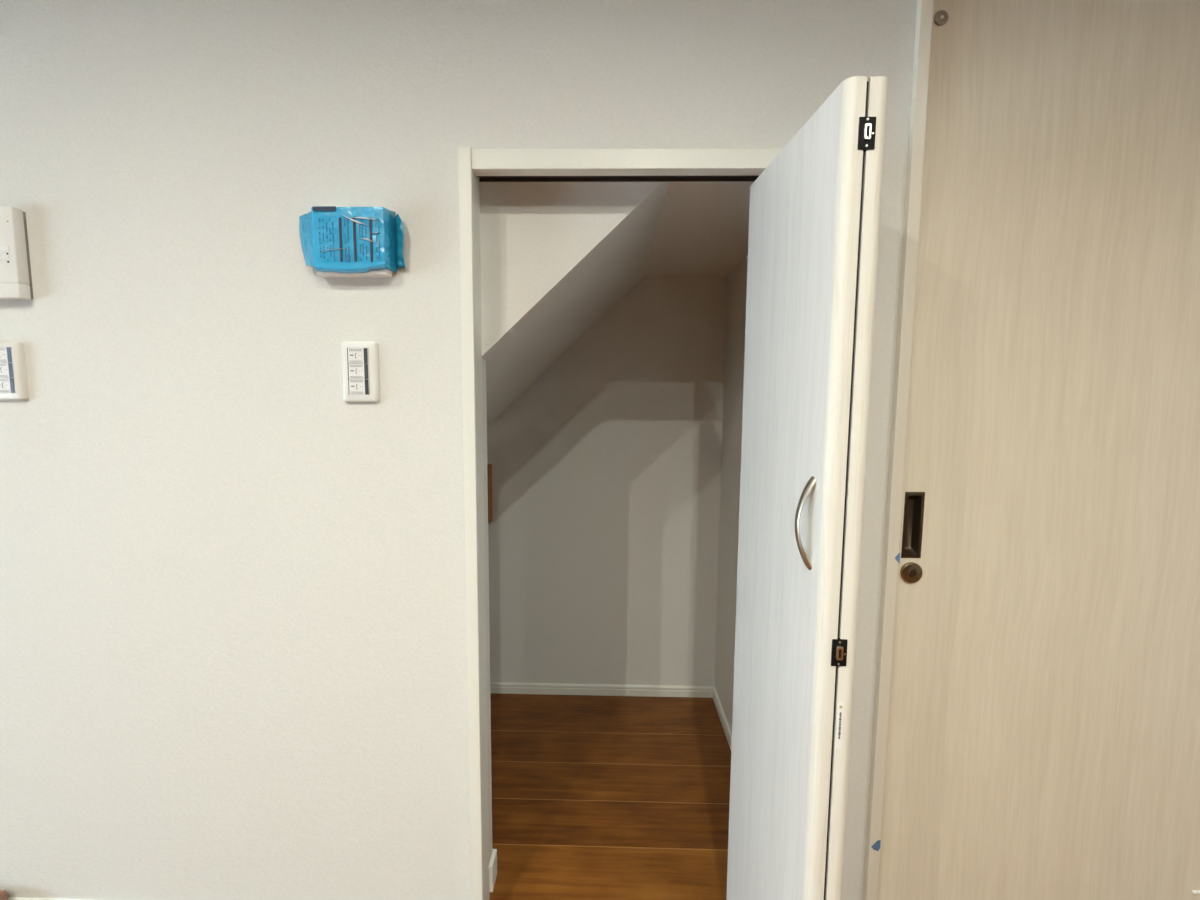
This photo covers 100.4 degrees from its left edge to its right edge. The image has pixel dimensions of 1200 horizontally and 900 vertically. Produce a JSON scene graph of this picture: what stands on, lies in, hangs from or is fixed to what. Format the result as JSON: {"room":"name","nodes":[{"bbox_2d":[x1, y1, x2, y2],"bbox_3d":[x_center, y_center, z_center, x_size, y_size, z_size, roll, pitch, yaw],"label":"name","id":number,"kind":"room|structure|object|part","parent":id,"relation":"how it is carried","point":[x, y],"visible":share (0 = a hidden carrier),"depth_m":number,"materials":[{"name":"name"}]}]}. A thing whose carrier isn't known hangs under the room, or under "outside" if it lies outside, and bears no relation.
{"room":"living room","nodes":[
{"label":"living room","id":0,"kind":"room"},
{"bbox_2d":[0,890,7,899],"bbox_3d":[-1.338,1.004,1.075,0.098,0.095,0.038,1,5,1],"label":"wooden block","id":1,"kind":"object","parent":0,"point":[3,894],"visible":1,"depth_m":1.08,"materials":[{"name":"brown wood"}]},
{"bbox_2d":[0,0,916,899],"bbox_3d":[-0.676,-0.161,1.057,6.200,2.470,0.136,1,5,1],"label":"wall","id":2,"kind":"structure","parent":0,"point":[233,623],"depth_m":0.99,"materials":[{"name":"white paint"}]},
{"bbox_2d":[0,341,28,399],"bbox_3d":[-1.180,-0.158,0.995,0.070,0.118,0.011,1,5,1],"label":"light switch","id":3,"kind":"object","parent":2,"relation":"attached to","point":[13,368],"visible":1,"depth_m":0.99,"materials":[{"name":"beige plastic"}]},
{"bbox_2d":[0,206,33,299],"bbox_3d":[-1.196,-0.379,0.968,0.161,0.170,0.026,1,5,1],"label":"control box","id":4,"kind":"object","parent":2,"relation":"attached to","point":[15,269],"visible":1,"depth_m":0.96,"materials":[{"name":"white plastic"}]},
{"bbox_3d":[-1.195,-0.380,0.978,0.157,0.164,0.005,1,5,1],"label":"plate","id":5,"kind":"part","parent":4,"relation":"part of","materials":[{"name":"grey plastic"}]},
{"bbox_2d":[8,897,84,899],"bbox_3d":[-1.981,1.014,1.120,3.411,0.058,0.009,1,5,1],"label":"baseboard","id":6,"kind":"structure","parent":2,"relation":"attached to","point":[9,898],"depth_m":1.10,"materials":[{"name":"white wood"}]},
{"bbox_2d":[317,269,391,277],"bbox_3d":[-0.466,-0.391,0.948,0.134,0.120,0.030,1,5,1],"label":"controller","id":7,"kind":"object","parent":2,"relation":"attached to","point":[384,273],"visible":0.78,"depth_m":0.94,"materials":[{"name":"white plastic"}]},
{"bbox_2d":[299,206,404,272],"bbox_3d":[-0.469,-0.392,0.939,0.198,0.121,0.043,1,5,1],"label":"plastic bag","id":8,"kind":"object","parent":7,"relation":"attached to","point":[334,239],"visible":1,"depth_m":0.92,"materials":[{"name":"blue plastic"}]},
{"bbox_2d":[341,341,379,401],"bbox_3d":[-0.470,-0.153,0.979,0.070,0.118,0.011,1,5,1],"label":"light switch","id":9,"kind":"object","parent":2,"relation":"attached to","point":[360,359],"visible":1,"depth_m":0.97,"materials":[{"name":"white plastic"}]},
{"bbox_2d":[350,380,362,393],"bbox_3d":[-0.475,-0.123,0.977,0.025,0.026,0.001,1,5,1],"label":"print","id":10,"kind":"object","parent":9,"relation":"attached to","point":[356,386],"depth_m":0.98},
{"bbox_2d":[489,848,496,891],"bbox_3d":[-0.619,1.012,1.215,0.730,0.066,0.050,1,5,1],"label":"baseboard","id":11,"kind":"structure","parent":2,"relation":"attached to","point":[493,861],"depth_m":1.19,"materials":[{"name":"white wood"}]},
{"bbox_2d":[458,147,782,899],"bbox_3d":[0.087,0.247,1.051,0.713,1.630,0.106,1,5,1],"label":"door frame","id":12,"kind":"structure","parent":2,"relation":"attached to","point":[469,184],"depth_m":0.98,"materials":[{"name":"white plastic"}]},
{"bbox_2d":[726,76,887,899],"bbox_3d":[0.347,0.275,0.883,0.126,1.584,0.339,1,5,1],"label":"door","id":13,"kind":"structure","parent":2,"relation":"in","point":[815,209],"depth_m":0.76,"materials":[{"name":"laminate"}]},
{"bbox_3d":[0.304,0.109,0.742,0.030,0.144,0.020,1,5,1],"label":"handle","id":14,"kind":"part","parent":13,"relation":"part of","materials":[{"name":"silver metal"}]},
{"bbox_2d":[838,712,840,738],"bbox_3d":[0.350,0.402,0.729,0.003,0.040,0.001,1,5,1],"label":"label","id":15,"kind":"object","parent":13,"relation":"attached to","point":[839,713],"depth_m":0.73,"materials":[{"name":"white paper"}]},
{"bbox_3d":[0.379,0.282,0.885,0.026,1.570,0.335,1,5,7],"label":"panel","id":16,"kind":"part","parent":13,"relation":"part of","materials":[{"name":"laminate"}]},
{"bbox_2d":[863,0,933,899],"bbox_3d":[0.578,0.029,1.040,0.022,2.072,0.150,1,5,1],"label":"door frame","id":17,"kind":"structure","parent":2,"relation":"attached to","point":[924,15],"depth_m":0.96,"materials":[{"name":"beige wood"}]},
{"bbox_2d":[877,0,1199,899],"bbox_3d":[0.968,0.044,1.002,0.758,2.035,0.046,1,5,1],"label":"door","id":18,"kind":"structure","parent":2,"relation":"in","point":[1043,743],"depth_m":0.99,"materials":[{"name":"laminate"}]},
{"bbox_2d":[871,840,880,850],"bbox_3d":[0.572,0.820,1.036,0.018,0.026,0.001,1,5,1],"label":"tape","id":19,"kind":"object","parent":18,"relation":"attached to","point":[876,846],"visible":1,"depth_m":1.04,"materials":[{"name":"plastic"}]},
{"bbox_2d":[895,553,899,562],"bbox_3d":[0.583,0.212,0.981,0.010,0.021,0.001,1,5,1],"label":"tape","id":20,"kind":"object","parent":18,"relation":"attached to","point":[897,557],"visible":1,"depth_m":0.98,"materials":[{"name":"plastic"}]},
{"bbox_3d":[0.630,0.151,1.007,0.038,0.135,0.006,1,5,1],"label":"recessed pull","id":21,"kind":"part","parent":18,"relation":"part of","materials":[{"name":"brown metal"}]},
{"bbox_2d":[905,495,920,554],"bbox_3d":[0.629,0.151,1.013,0.027,0.122,0.016,1,5,1],"label":"door handle","id":22,"kind":"object","parent":18,"relation":"on","point":[912,502],"depth_m":1.01,"materials":[{"name":"brown metal"}]},
{"bbox_2d":[480,182,662,356],"bbox_3d":[-0.055,-0.381,1.041,0.396,0.377,0.010,1,5,1],"label":"wall","id":23,"kind":"structure","parent":0,"point":[533,235],"depth_m":1.03,"materials":[{"name":"white paint"}]},
{"bbox_2d":[487,277,726,686],"bbox_3d":[-0.380,0.161,1.974,1.760,1.624,0.080,1,5,1],"label":"wall","id":24,"kind":"structure","parent":0,"point":[603,531],"depth_m":1.93,"materials":[{"name":"white paint"}]},
{"bbox_2d":[487,464,491,523],"bbox_3d":[-0.477,0.167,1.910,0.118,0.223,0.052,1,5,1],"label":"wooden board","id":25,"kind":"object","parent":24,"relation":"attached to","point":[489,466],"visible":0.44,"depth_m":1.90,"materials":[{"name":"brown wood"}]},
{"bbox_2d":[490,682,712,697],"bbox_3d":[-0.385,0.953,2.002,1.664,0.042,0.009,1,5,1],"label":"baseboard","id":26,"kind":"structure","parent":24,"relation":"attached to","point":[495,687],"depth_m":1.99,"materials":[{"name":"white wood"}]},
{"bbox_2d":[489,693,730,899],"bbox_3d":[-0.762,1.398,-2.315,6.200,0.060,8.903,1,5,1],"label":"floor","id":27,"kind":"structure","parent":0,"point":[594,797],"depth_m":1.48,"materials":[{"name":"brown wood"}]},
{"bbox_2d":[482,181,752,425],"bbox_3d":[-0.363,-0.026,1.526,1.710,1.408,0.878,1,5,1],"label":"ceiling","id":28,"kind":"structure","parent":0,"point":[682,229],"depth_m":1.34,"materials":[{"name":"white paint"}]},
{"bbox_2d":[715,255,747,731],"bbox_3d":[0.472,0.209,1.527,0.038,1.624,0.783,1,5,1],"label":"wall","id":29,"kind":"structure","parent":0,"point":[736,292],"depth_m":1.75,"materials":[{"name":"white paint"}]},
{"bbox_2d":[713,686,731,749],"bbox_3d":[0.443,0.996,1.600,0.009,0.042,0.783,1,5,1],"label":"baseboard","id":30,"kind":"structure","parent":29,"relation":"attached to","point":[724,722],"depth_m":1.81,"materials":[{"name":"white wood"}]}
]}

